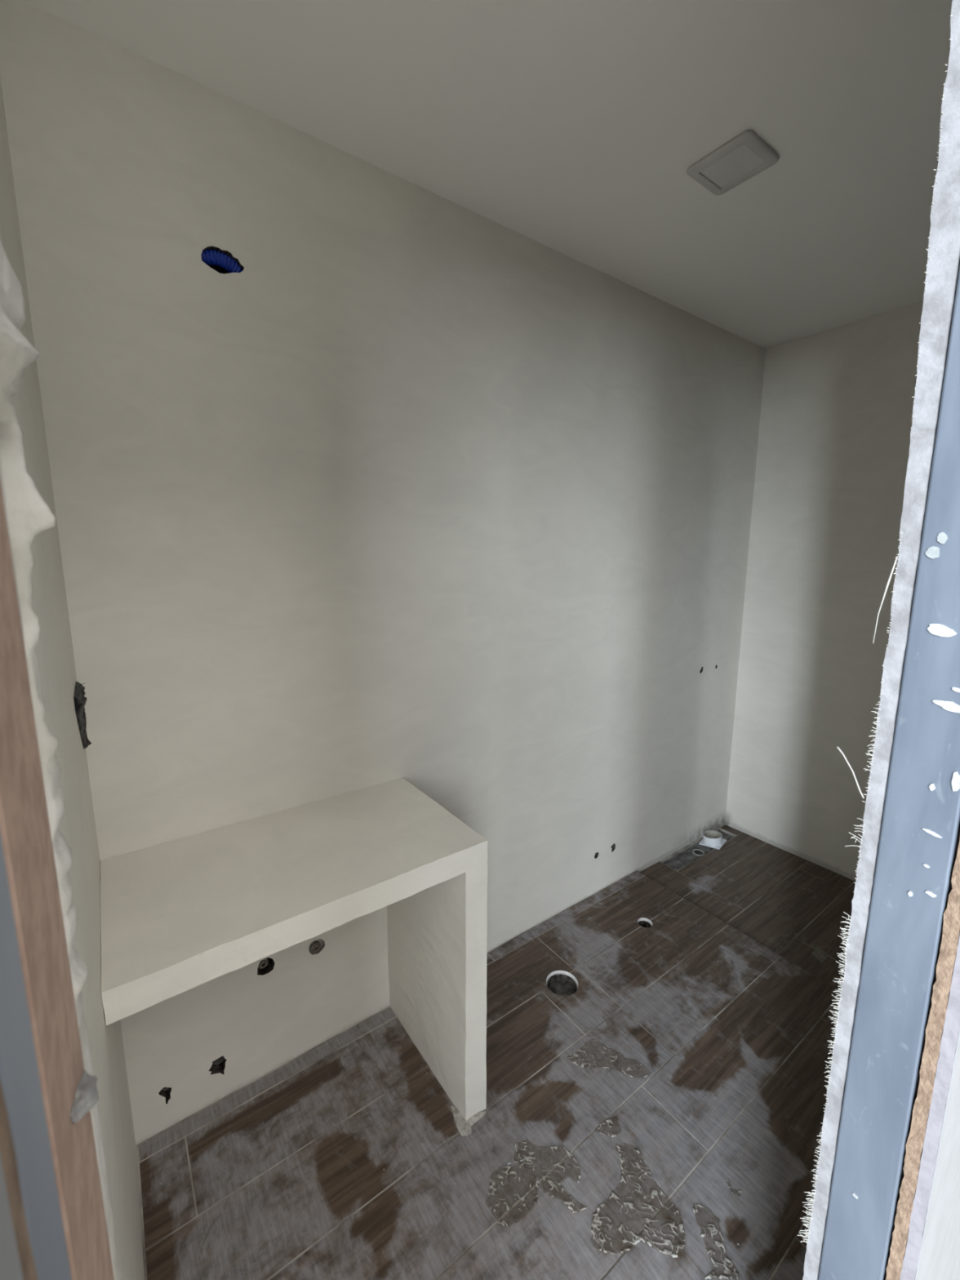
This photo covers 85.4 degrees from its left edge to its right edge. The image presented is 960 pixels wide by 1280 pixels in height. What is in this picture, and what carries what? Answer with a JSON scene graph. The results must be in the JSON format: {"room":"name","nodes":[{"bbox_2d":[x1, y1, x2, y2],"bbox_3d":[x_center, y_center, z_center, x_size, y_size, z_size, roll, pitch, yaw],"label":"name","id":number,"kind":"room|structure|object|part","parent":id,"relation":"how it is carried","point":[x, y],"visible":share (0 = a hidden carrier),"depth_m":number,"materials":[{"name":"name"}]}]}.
{"room":"building under construction","nodes":[
{"label":"building under construction","id":0,"kind":"room"},
{"bbox_2d":[0,76,144,1279],"bbox_3d":[-0.558,0.214,0.602,0.120,2.620,1.263,-7,12,-35],"label":"wall","id":1,"kind":"structure","parent":0,"point":[54,648],"depth_m":0.81,"materials":[{"name":"white paint"}]},
{"bbox_2d":[73,681,91,749],"bbox_3d":[-0.806,0.166,1.060,0.017,0.144,0.157,-7,12,-35],"label":"plastic wrap","id":2,"kind":"object","parent":1,"relation":"attached to","point":[80,700],"visible":1,"depth_m":1.04,"materials":[{"name":"black plastic"}]},
{"bbox_2d":[0,0,765,1145],"bbox_3d":[0.233,-0.015,1.998,3.061,2.620,0.100,-7,12,-35],"label":"wall","id":3,"kind":"structure","parent":0,"point":[423,491],"depth_m":1.45,"materials":[{"name":"white paint"}]},
{"bbox_2d":[212,1055,223,1064],"bbox_3d":[-0.739,1.172,1.465,0.030,0.030,0.026,-7,12,-35],"label":"pipe stub","id":4,"kind":"object","parent":3,"relation":"in","point":[219,1060],"visible":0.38,"depth_m":1.46,"materials":[{"name":"grey plastic"}]},
{"bbox_2d":[201,248,242,272],"bbox_3d":[-0.604,-0.870,1.214,0.138,0.051,0.065,-8,12,-41],"label":"conduit","id":5,"kind":"object","parent":3,"relation":"attached to","point":[210,257],"visible":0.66,"depth_m":1.19,"materials":[{"name":"blue plastic"}]},
{"bbox_2d":[257,957,268,968],"bbox_3d":[-0.625,0.920,1.490,0.031,0.031,0.034,-7,12,-35],"label":"outlet","id":6,"kind":"object","parent":3,"relation":"attached to","point":[263,963],"visible":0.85,"depth_m":1.48,"materials":[{"name":"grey metal"}]},
{"bbox_2d":[310,941,320,952],"bbox_3d":[-0.501,0.924,1.574,0.031,0.031,0.034,-7,12,-35],"label":"outlet","id":7,"kind":"object","parent":3,"relation":"attached to","point":[315,946],"visible":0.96,"depth_m":1.56,"materials":[{"name":"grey metal"}]},
{"bbox_2d":[0,0,959,1279],"bbox_3d":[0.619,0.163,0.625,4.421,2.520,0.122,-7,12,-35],"label":"door frame","id":8,"kind":"structure","parent":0,"point":[886,1202],"depth_m":0.41,"materials":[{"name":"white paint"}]},
{"bbox_2d":[23,0,952,349],"bbox_3d":[0.634,-1.266,1.236,3.061,0.100,1.453,-7,12,-35],"label":"ceiling","id":9,"kind":"structure","parent":0,"point":[576,128],"depth_m":1.19,"materials":[{"name":"paint"}]},
{"bbox_2d":[686,129,779,195],"bbox_3d":[0.652,-1.227,1.346,0.161,0.012,0.172,-7,12,-35],"label":"ceiling vent","id":10,"kind":"object","parent":9,"relation":"in","point":[745,155],"visible":1,"depth_m":1.33,"materials":[{"name":"paint"}]},
{"bbox_2d":[700,144,764,187],"bbox_3d":[0.652,-1.227,1.346,0.107,0.005,0.118,-7,12,-35],"label":"diffuser","id":11,"kind":"object","parent":10,"relation":"attached to","point":[739,162],"depth_m":1.35,"materials":[{"name":"grey plastic"}]},
{"bbox_2d":[136,824,855,1279],"bbox_3d":[0.654,1.315,1.625,2.821,0.120,1.348,-7,12,-35],"label":"floor","id":12,"kind":"structure","parent":0,"point":[735,1049],"depth_m":1.39,"materials":[{"name":"tile"}]},
{"bbox_2d":[100,777,487,1136],"bbox_3d":[-0.423,0.899,1.306,0.784,0.799,0.481,-7,12,-35],"label":"countertop","id":13,"kind":"structure","parent":12,"relation":"on","point":[179,916],"depth_m":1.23,"materials":[{"name":"white paint"}]},
{"bbox_3d":[-0.142,0.895,1.528,0.071,0.736,0.455,-7,12,-35],"label":"panel","id":14,"kind":"part","parent":13,"relation":"part of","materials":[{"name":"white paint"}]},
{"bbox_2d":[487,1164,538,1226],"bbox_3d":[0.077,1.314,1.243,0.136,0.004,0.114,-7,12,-35],"label":"mortar","id":15,"kind":"object","parent":12,"relation":"on","point":[508,1207],"visible":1,"depth_m":1.24,"materials":[{"name":"concrete"}]},
{"bbox_2d":[513,1140,586,1213],"bbox_3d":[0.182,1.306,1.290,0.208,0.004,0.116,8,12,41],"label":"mortar","id":16,"kind":"object","parent":12,"relation":"on","point":[529,1158],"visible":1,"depth_m":1.29,"materials":[{"name":"concrete"}]},
{"bbox_2d":[546,970,578,996],"bbox_3d":[0.292,1.241,1.850,0.114,0.048,0.114,-7,12,-35],"label":"floor drain","id":17,"kind":"object","parent":12,"relation":"on","point":[561,983],"visible":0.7,"depth_m":1.89,"materials":[{"name":"plastic"}]},
{"bbox_2d":[596,1118,620,1137],"bbox_3d":[0.345,1.292,1.377,0.075,0.004,0.046,-7,12,-35],"label":"mortar","id":18,"kind":"object","parent":12,"relation":"on","point":[608,1121],"visible":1,"depth_m":1.38,"materials":[{"name":"concrete"}]},
{"bbox_2d":[566,1040,652,1077],"bbox_3d":[0.388,1.260,1.576,0.251,0.002,0.104,2,10,11],"label":"mortar","id":19,"kind":"object","parent":12,"relation":"on","point":[584,1063],"visible":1,"depth_m":1.56,"materials":[{"name":"concrete"}]},
{"bbox_2d":[591,1143,685,1257],"bbox_3d":[0.355,1.316,1.235,0.218,0.004,0.222,0,9,2],"label":"mortar","id":20,"kind":"object","parent":12,"relation":"on","point":[596,1222],"visible":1,"depth_m":1.18,"materials":[{"name":"dried mortar"}]},
{"bbox_2d":[637,917,652,927],"bbox_3d":[0.682,1.191,2.153,0.060,0.047,0.060,-7,12,-35],"label":"floor drain","id":21,"kind":"object","parent":12,"relation":"on","point":[642,922],"visible":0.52,"depth_m":2.18,"materials":[{"name":"plastic"}]},
{"bbox_2d":[692,848,704,856],"bbox_3d":[1.140,1.109,2.714,0.060,0.006,0.060,-7,12,-35],"label":"floor drain","id":22,"kind":"object","parent":12,"relation":"in","point":[699,852],"visible":0.99,"depth_m":2.72,"materials":[{"name":"grey paint"}]},
{"bbox_2d":[698,830,726,849],"bbox_3d":[1.250,1.065,2.788,0.108,0.061,0.109,9,13,43],"label":"flange","id":23,"kind":"object","parent":12,"relation":"on","point":[711,838],"visible":1,"depth_m":2.77,"materials":[{"name":"white plastic"}]},
{"bbox_3d":[1.249,1.084,2.791,0.124,0.005,0.124,-11,7,-35],"label":"plate","id":24,"kind":"part","parent":23,"relation":"part of","materials":[{"name":"white plastic"}]},
{"bbox_2d":[692,1204,738,1279],"bbox_3d":[0.520,1.331,1.149,0.075,0.004,0.133,2,10,11],"label":"mortar","id":25,"kind":"object","parent":12,"relation":"on","point":[713,1230],"visible":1,"depth_m":1.13,"materials":[{"name":"concrete"}]},
{"bbox_2d":[726,1179,742,1197],"bbox_3d":[0.607,1.315,1.246,0.023,0.003,0.035,-9,13,-44],"label":"puddle","id":26,"kind":"object","parent":12,"relation":"on","point":[727,1180],"visible":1,"depth_m":1.24,"materials":[{"name":"liquid"}]},
{"bbox_2d":[811,946,826,963],"bbox_3d":[1.308,1.213,2.002,0.078,0.002,0.050,-7,12,-35],"label":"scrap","id":27,"kind":"object","parent":12,"relation":"on","point":[820,955],"visible":1,"depth_m":2.00,"materials":[{"name":"grey"}]},
{"bbox_2d":[724,301,923,880],"bbox_3d":[1.864,-0.052,2.252,0.120,2.620,1.400,-7,12,-35],"label":"wall","id":28,"kind":"structure","parent":0,"point":[835,425],"depth_m":2.47,"materials":[{"name":"white paint"}]}
]}

